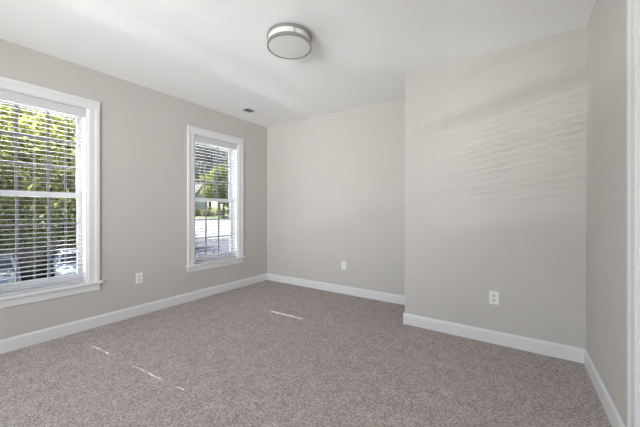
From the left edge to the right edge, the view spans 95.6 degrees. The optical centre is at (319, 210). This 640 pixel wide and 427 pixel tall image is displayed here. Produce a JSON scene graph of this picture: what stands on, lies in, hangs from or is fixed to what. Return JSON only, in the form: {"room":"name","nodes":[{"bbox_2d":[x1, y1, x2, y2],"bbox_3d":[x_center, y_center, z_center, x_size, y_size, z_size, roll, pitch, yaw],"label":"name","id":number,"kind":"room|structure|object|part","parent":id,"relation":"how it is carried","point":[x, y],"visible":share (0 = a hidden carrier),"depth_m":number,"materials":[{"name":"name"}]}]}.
{"room":"empty bedroom","nodes":[
{"label":"empty bedroom","id":0,"kind":"room"},
{"bbox_2d":[0,39,266,339],"bbox_3d":[-2.737,-0.125,2.755,0.180,2.740,6.460,0,0,34],"label":"wall","id":1,"kind":"structure","parent":0,"point":[143,130],"depth_m":3.48,"materials":[{"name":"beige paint"}]},
{"bbox_2d":[0,76,102,308],"bbox_3d":[-2.720,-0.155,2.766,0.255,2.024,1.025,0,0,34],"label":"window","id":2,"kind":"structure","parent":1,"relation":"in","point":[89,188],"depth_m":3.00,"materials":[{"name":"white paint"}]},
{"bbox_2d":[0,105,75,191],"bbox_3d":[-2.782,-0.582,2.808,0.009,0.799,0.671,0,0,34],"label":"grille","id":3,"kind":"object","parent":2,"relation":"attached to","point":[16,106],"depth_m":2.84,"materials":[{"name":"white plastic"}]},
{"bbox_2d":[0,196,76,281],"bbox_3d":[-2.756,0.269,2.791,0.009,0.802,0.671,0,0,34],"label":"grille","id":4,"kind":"object","parent":2,"relation":"attached to","point":[16,197],"depth_m":2.82,"materials":[{"name":"white plastic"}]},
{"bbox_3d":[-2.788,-0.597,2.812,0.026,0.929,0.739,0,0,34],"label":"sash","id":5,"kind":"part","parent":2,"relation":"part of","materials":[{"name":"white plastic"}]},
{"bbox_3d":[-2.763,0.269,2.795,0.032,0.912,0.739,0,0,34],"label":"sash","id":6,"kind":"part","parent":2,"relation":"part of","materials":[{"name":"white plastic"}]},
{"bbox_2d":[0,89,84,296],"bbox_3d":[-2.683,-0.153,2.741,0.070,1.814,0.734,0,0,34],"label":"window blind","id":7,"kind":"object","parent":2,"relation":"attached to","point":[6,95],"visible":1,"depth_m":2.77,"materials":[{"name":"white plastic"}]},
{"bbox_3d":[-2.689,0.745,2.745,0.050,0.019,0.726,0,0,34],"label":"rail","id":8,"kind":"part","parent":7,"relation":"part of","materials":[{"name":"white plastic"}]},
{"bbox_3d":[-2.567,-0.138,2.926,0.049,1.746,0.002,0,0,34],"label":"ladder cord","id":9,"kind":"part","parent":7,"relation":"part of","materials":[{"name":"white fabric"}]},
{"bbox_3d":[-2.643,-1.117,2.714,0.022,0.100,0.975,0,0,34],"label":"head casing","id":10,"kind":"part","parent":2,"relation":"part of","materials":[{"name":"white paint"}]},
{"bbox_3d":[-2.397,-0.156,3.076,0.022,1.822,0.100,0,0,34],"label":"casing","id":11,"kind":"part","parent":2,"relation":"part of","materials":[{"name":"white paint"}]},
{"bbox_2d":[0,273,266,353],"bbox_3d":[-2.656,1.186,2.700,0.015,0.118,6.100,0,0,34],"label":"baseboard","id":12,"kind":"structure","parent":1,"relation":"attached to","point":[32,338],"depth_m":3.21,"materials":[{"name":"white paint"}]},
{"bbox_2d":[136,272,142,283],"bbox_3d":[-2.151,0.804,3.453,0.009,0.124,0.080,0,0,34],"label":"wall outlet","id":13,"kind":"object","parent":1,"relation":"attached to","point":[139,276],"visible":1,"depth_m":3.45,"materials":[{"name":"white plastic"}]},
{"bbox_2d":[186,125,245,272],"bbox_3d":[-1.609,-0.155,4.410,0.255,2.024,1.025,0,0,34],"label":"window","id":14,"kind":"structure","parent":1,"relation":"in","point":[237,190],"depth_m":4.45,"materials":[{"name":"white paint"}]},
{"bbox_3d":[-1.777,-0.156,3.995,0.022,1.822,0.100,0,0,34],"label":"casing","id":15,"kind":"part","parent":14,"relation":"part of","materials":[{"name":"white paint"}]},
{"bbox_2d":[195,145,228,197],"bbox_3d":[-1.671,-0.582,4.452,0.009,0.799,0.671,0,0,34],"label":"grille","id":16,"kind":"object","parent":14,"relation":"attached to","point":[214,146],"depth_m":4.54,"materials":[{"name":"white plastic"}]},
{"bbox_2d":[195,202,229,254],"bbox_3d":[-1.646,0.269,4.435,0.009,0.802,0.671,0,0,34],"label":"grille","id":17,"kind":"object","parent":14,"relation":"attached to","point":[205,219],"depth_m":4.47,"materials":[{"name":"white plastic"}]},
{"bbox_3d":[-1.677,-0.597,4.456,0.026,0.929,0.739,0,0,34],"label":"sash","id":18,"kind":"part","parent":14,"relation":"part of","materials":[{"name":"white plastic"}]},
{"bbox_3d":[-1.652,0.269,4.439,0.032,0.912,0.739,0,0,34],"label":"sash","id":19,"kind":"part","parent":14,"relation":"part of","materials":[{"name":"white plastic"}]},
{"bbox_3d":[-1.532,-1.117,4.358,0.022,0.100,0.975,0,0,34],"label":"head casing","id":20,"kind":"part","parent":14,"relation":"part of","materials":[{"name":"white paint"}]},
{"bbox_2d":[195,135,236,263],"bbox_3d":[-1.572,-0.153,4.385,0.070,1.814,0.734,0,0,34],"label":"window blind","id":21,"kind":"object","parent":14,"relation":"attached to","point":[199,139],"visible":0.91,"depth_m":4.36,"materials":[{"name":"white plastic"}]},
{"bbox_3d":[-1.578,0.745,4.389,0.050,0.019,0.726,0,0,34],"label":"rail","id":22,"kind":"part","parent":21,"relation":"part of","materials":[{"name":"white plastic"}]},
{"bbox_3d":[-1.628,-0.143,4.423,0.210,1.847,0.775,0,0,34],"label":"frame","id":23,"kind":"part","parent":14,"relation":"part of","materials":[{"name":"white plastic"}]},
{"bbox_3d":[-1.287,-0.156,4.720,0.022,1.822,0.100,0,0,34],"label":"casing","id":24,"kind":"part","parent":14,"relation":"part of","materials":[{"name":"white paint"}]},
{"bbox_2d":[0,0,595,127],"bbox_3d":[-0.925,-1.595,1.530,4.553,0.200,6.460,0,0,34],"label":"ceiling","id":25,"kind":"structure","parent":0,"point":[212,54],"depth_m":2.55,"materials":[{"name":"white paint"}]},
{"bbox_2d":[240,107,264,115],"bbox_3d":[-1.015,-1.490,4.391,0.170,0.010,0.356,0,0,34],"label":"ceiling vent","id":26,"kind":"object","parent":25,"relation":"in","point":[248,110],"visible":1,"depth_m":4.38,"materials":[{"name":"white metal"}]},
{"bbox_2d":[267,22,310,58],"bbox_3d":[-0.259,-1.437,2.465,0.374,0.117,0.374,0,0,34],"label":"ceiling light","id":27,"kind":"object","parent":25,"relation":"attached to","point":[286,40],"visible":1,"depth_m":2.38,"materials":[{"name":"frosted glass"},{"name":"brushed nickel"}]},
{"bbox_2d":[0,280,611,426],"bbox_3d":[-0.925,1.345,1.530,4.553,0.200,6.460,0,0,34],"label":"floor","id":28,"kind":"structure","parent":0,"point":[267,353],"depth_m":2.23,"materials":[{"name":"grey carpet"}]},
{"bbox_2d":[267,97,404,295],"bbox_3d":[0.217,-0.125,4.548,2.707,2.740,0.180,0,0,34],"label":"wall","id":29,"kind":"structure","parent":0,"point":[336,181],"depth_m":4.39,"materials":[{"name":"beige paint"}]},
{"bbox_2d":[267,273,404,304],"bbox_3d":[0.163,1.186,4.467,2.707,0.118,0.015,0,0,34],"label":"baseboard","id":30,"kind":"structure","parent":29,"relation":"attached to","point":[376,295],"depth_m":4.35,"materials":[{"name":"white paint"}]},
{"bbox_2d":[341,261,345,269],"bbox_3d":[0.356,0.824,4.340,0.080,0.124,0.009,0,0,34],"label":"wall outlet","id":31,"kind":"object","parent":29,"relation":"attached to","point":[343,263],"visible":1,"depth_m":4.34,"materials":[{"name":"white plastic"}]},
{"bbox_2d":[405,27,585,348],"bbox_3d":[1.852,-0.125,3.062,1.666,2.740,0.812,0,0,34],"label":"wall","id":32,"kind":"structure","parent":0,"point":[495,141],"depth_m":2.69,"materials":[{"name":"beige paint"}]},
{"bbox_2d":[403,313,584,363],"bbox_3d":[1.540,1.186,2.774,1.501,0.118,0.015,0,0,34],"label":"baseboard","id":33,"kind":"structure","parent":32,"relation":"attached to","point":[571,353],"depth_m":2.68,"materials":[{"name":"white paint"}]},
{"bbox_2d":[489,291,498,304],"bbox_3d":[1.630,0.818,2.717,0.080,0.124,0.009,0,0,34],"label":"wall outlet","id":34,"kind":"object","parent":32,"relation":"attached to","point":[493,295],"visible":1,"depth_m":2.71,"materials":[{"name":"white plastic"}]},
{"bbox_2d":[586,0,626,426],"bbox_3d":[0.634,-0.125,-0.013,0.120,2.740,5.648,0,0,34],"label":"wall","id":35,"kind":"structure","parent":0,"point":[606,28],"depth_m":1.79,"materials":[{"name":"beige paint"}]},
{"bbox_2d":[584,349,624,426],"bbox_3d":[1.844,1.186,1.898,0.015,0.118,1.126,0,0,34],"label":"baseboard","id":36,"kind":"structure","parent":35,"relation":"attached to","point":[609,407],"depth_m":1.85,"materials":[{"name":"white paint"}]},
{"bbox_2d":[627,0,639,426],"bbox_3d":[1.294,-0.023,0.981,0.140,2.536,1.007,0,0,34],"label":"door frame","id":37,"kind":"structure","parent":35,"relation":"in","point":[633,6],"depth_m":1.37,"materials":[{"name":"white paint"}]},
{"bbox_3d":[1.302,0.015,0.976,0.120,2.460,0.855,0,0,34],"label":"frame","id":38,"kind":"part","parent":37,"relation":"part of","materials":[{"name":"white paint"}]},
{"label":"outside","id":39,"kind":"structure","parent":0,"visible":0},
{"bbox_2d":[21,239,228,280],"bbox_3d":[-6.252,3.595,23.502,20.502,0.040,26.003,0,0,0],"label":"asphalt street","id":40,"kind":"structure","parent":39,"point":[197,241],"depth_m":28.33,"materials":[{"name":"grey asphalt"}]},
{"bbox_2d":[0,252,20,283],"bbox_3d":[-14.847,2.846,13.052,4.563,1.537,1.850,0,0,42],"label":"parked car","id":41,"kind":"object","parent":40,"relation":"on","point":[10,256],"visible":0.35,"depth_m":12.75,"materials":[{"name":"silver metal"}]},
{"bbox_3d":[-15.211,2.390,13.381,3.059,0.548,1.532,0,0,42],"label":"cabin glass","id":42,"kind":"part","parent":41,"relation":"part of","materials":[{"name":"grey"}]},
{"bbox_2d":[52,248,76,276],"bbox_3d":[-12.835,2.846,15.314,1.850,1.537,4.563,0,0,-44],"label":"parked car","id":43,"kind":"object","parent":40,"relation":"on","point":[68,251],"visible":0.27,"depth_m":14.35,"materials":[{"name":"white paint"}]},
{"bbox_3d":[-13.176,2.390,15.667,1.532,0.548,3.059,0,0,-44],"label":"cabin glass","id":44,"kind":"part","parent":43,"relation":"part of","materials":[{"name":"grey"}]},
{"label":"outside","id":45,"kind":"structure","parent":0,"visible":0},
{"bbox_2d":[39,207,228,226],"bbox_3d":[-50.006,0.905,50.002,305.492,5.481,305.492,0,0,34],"label":"lawn","id":46,"kind":"structure","parent":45,"point":[213,215],"depth_m":67.60,"materials":[{"name":"green plant"}]},
{"bbox_2d":[0,233,11,251],"bbox_3d":[-19.447,2.168,15.436,4.808,3.208,4.760,0,0,-23],"label":"bush","id":47,"kind":"object","parent":46,"relation":"on","point":[1,233],"visible":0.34,"depth_m":16.59,"materials":[{"name":"green plant"}]},
{"bbox_2d":[0,225,67,268],"bbox_3d":[-17.828,2.303,17.377,4.370,2.916,4.327,0,0,34],"label":"bush","id":48,"kind":"object","parent":46,"relation":"on","point":[33,239],"visible":0.41,"depth_m":17.31,"materials":[{"name":"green plant"}]},
{"bbox_2d":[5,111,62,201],"bbox_3d":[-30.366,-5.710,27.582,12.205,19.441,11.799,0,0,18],"label":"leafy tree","id":49,"kind":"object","parent":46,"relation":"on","point":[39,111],"visible":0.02,"depth_m":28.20,"materials":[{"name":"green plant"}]},
{"bbox_2d":[0,103,70,228],"bbox_3d":[-19.410,-2.668,16.235,8.418,13.239,7.505,0,0,-23],"label":"leafy tree","id":50,"kind":"object","parent":46,"relation":"on","point":[4,212],"visible":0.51,"depth_m":17.30,"materials":[{"name":"green plant"}]},
{"bbox_2d":[0,206,74,244],"bbox_3d":[-22.066,1.699,21.186,6.337,4.228,6.274,0,0,42],"label":"bush","id":51,"kind":"object","parent":46,"relation":"on","point":[21,228],"visible":0.2,"depth_m":20.93,"materials":[{"name":"green plant"}]},
{"bbox_2d":[0,103,75,240],"bbox_3d":[-24.867,-4.151,21.468,9.832,16.201,10.171,0,0,34],"label":"leafy tree","id":52,"kind":"object","parent":46,"relation":"on","point":[4,206],"visible":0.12,"depth_m":22.18,"materials":[{"name":"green plant"}]},
{"bbox_2d":[0,108,76,243],"bbox_3d":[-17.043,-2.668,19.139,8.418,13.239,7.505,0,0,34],"label":"leafy tree","id":53,"kind":"object","parent":46,"relation":"on","point":[62,175],"visible":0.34,"depth_m":18.34,"materials":[{"name":"green plant"}]},
{"bbox_2d":[40,213,76,238],"bbox_3d":[-20.079,1.766,24.892,6.119,4.082,6.058,0,0,-15],"label":"bush","id":54,"kind":"object","parent":46,"relation":"on","point":[75,225],"visible":0.02,"depth_m":22.87,"materials":[{"name":"green plant"}]},
{"bbox_2d":[51,224,76,246],"bbox_3d":[-16.126,2.303,20.171,4.327,2.916,4.370,0,0,9],"label":"bush","id":55,"kind":"object","parent":46,"relation":"on","point":[61,233],"visible":0.12,"depth_m":19.01,"materials":[{"name":"green plant"}]},
{"bbox_2d":[20,227,196,271],"bbox_3d":[-43.255,3.152,28.001,66.730,0.947,63.104,0,0,34],"label":"leaf litter","id":56,"kind":"object","parent":46,"relation":"on","point":[43,266],"visible":0.02,"depth_m":18.77,"materials":[{"name":"brown plant"}]},
{"bbox_2d":[195,208,201,215],"bbox_3d":[-29.962,0.370,70.254,3.092,2.143,3.124,0,0,32],"label":"bush","id":57,"kind":"object","parent":46,"relation":"on","point":[197,210],"visible":0.52,"depth_m":69.61,"materials":[{"name":"green plant"}]},
{"bbox_2d":[195,183,207,209],"bbox_3d":[-36.006,-2.495,76.005,11.000,9.200,9.200,0,0,0],"label":"house","id":58,"kind":"structure","parent":46,"relation":"on","point":[201,205],"depth_m":74.62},
{"bbox_2d":[201,209,211,215],"bbox_3d":[-27.009,0.541,69.061,2.665,1.847,2.693,0,0,-13],"label":"bush","id":59,"kind":"object","parent":46,"relation":"on","point":[209,212],"visible":0.74,"depth_m":68.56,"materials":[{"name":"green plant"}]},
{"bbox_2d":[195,144,222,182],"bbox_3d":[-36.601,-11.432,91.660,15.137,24.567,15.206,0,0,34],"label":"tree","id":60,"kind":"object","parent":46,"relation":"on","point":[197,168],"visible":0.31,"depth_m":89.28,"materials":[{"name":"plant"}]},
{"bbox_2d":[206,147,220,209],"bbox_3d":[-39.413,-15.725,112.572,19.767,31.937,19.678,0,0,-42],"label":"tree","id":61,"kind":"object","parent":46,"relation":"on","point":[211,147],"visible":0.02,"depth_m":110.29,"materials":[{"name":"green plant"}]},
{"bbox_2d":[199,163,228,216],"bbox_3d":[-21.911,-4.502,65.558,12.078,12.599,11.708,0,0,34],"label":"tree","id":62,"kind":"object","parent":46,"relation":"on","point":[222,194],"visible":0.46,"depth_m":63.29,"materials":[{"name":"green plant"}]},
{"bbox_2d":[214,208,225,215],"bbox_3d":[-24.051,0.456,69.644,2.909,1.995,2.878,0,0,31],"label":"bush","id":63,"kind":"object","parent":46,"relation":"on","point":[221,210],"visible":0.72,"depth_m":68.96,"materials":[{"name":"green plant"}]},
{"bbox_2d":[213,149,227,164],"bbox_3d":[-28.513,-12.241,98.273,15.894,25.796,15.966,0,0,-35],"label":"tree","id":64,"kind":"object","parent":46,"relation":"on","point":[220,151],"visible":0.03,"depth_m":95.02,"materials":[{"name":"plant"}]},
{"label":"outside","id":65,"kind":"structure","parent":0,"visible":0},
{"bbox_2d":[195,218,228,238],"bbox_3d":[-3.752,2.599,48.754,47.505,1.932,24.503,0,0,0],"label":"concrete driveway","id":66,"kind":"structure","parent":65,"point":[210,223],"depth_m":45.73,"materials":[{"name":"grey concrete"}]},
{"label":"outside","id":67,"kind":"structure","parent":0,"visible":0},
{"bbox_2d":[20,269,52,279],"bbox_3d":[-13.822,3.680,13.927,9.500,0.130,9.600,0,0,34],"label":"pad","id":68,"kind":"object","parent":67,"point":[40,271],"depth_m":16.38,"materials":[{"name":"concrete"}]},
{"bbox_2d":[0,242,42,270],"bbox_3d":[-17.186,2.784,15.950,2.960,1.953,3.004,0,0,34],"label":"shrub","id":69,"kind":"object","parent":68,"relation":"on","point":[32,245],"visible":0.34,"depth_m":16.26,"materials":[{"name":"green plant"}]},
{"bbox_2d":[40,238,76,265],"bbox_3d":[-15.857,2.784,18.465,2.960,1.953,3.004,0,0,-23],"label":"shrub","id":70,"kind":"object","parent":68,"relation":"on","point":[62,242],"visible":0.18,"depth_m":17.77,"materials":[{"name":"green plant"}]}
]}

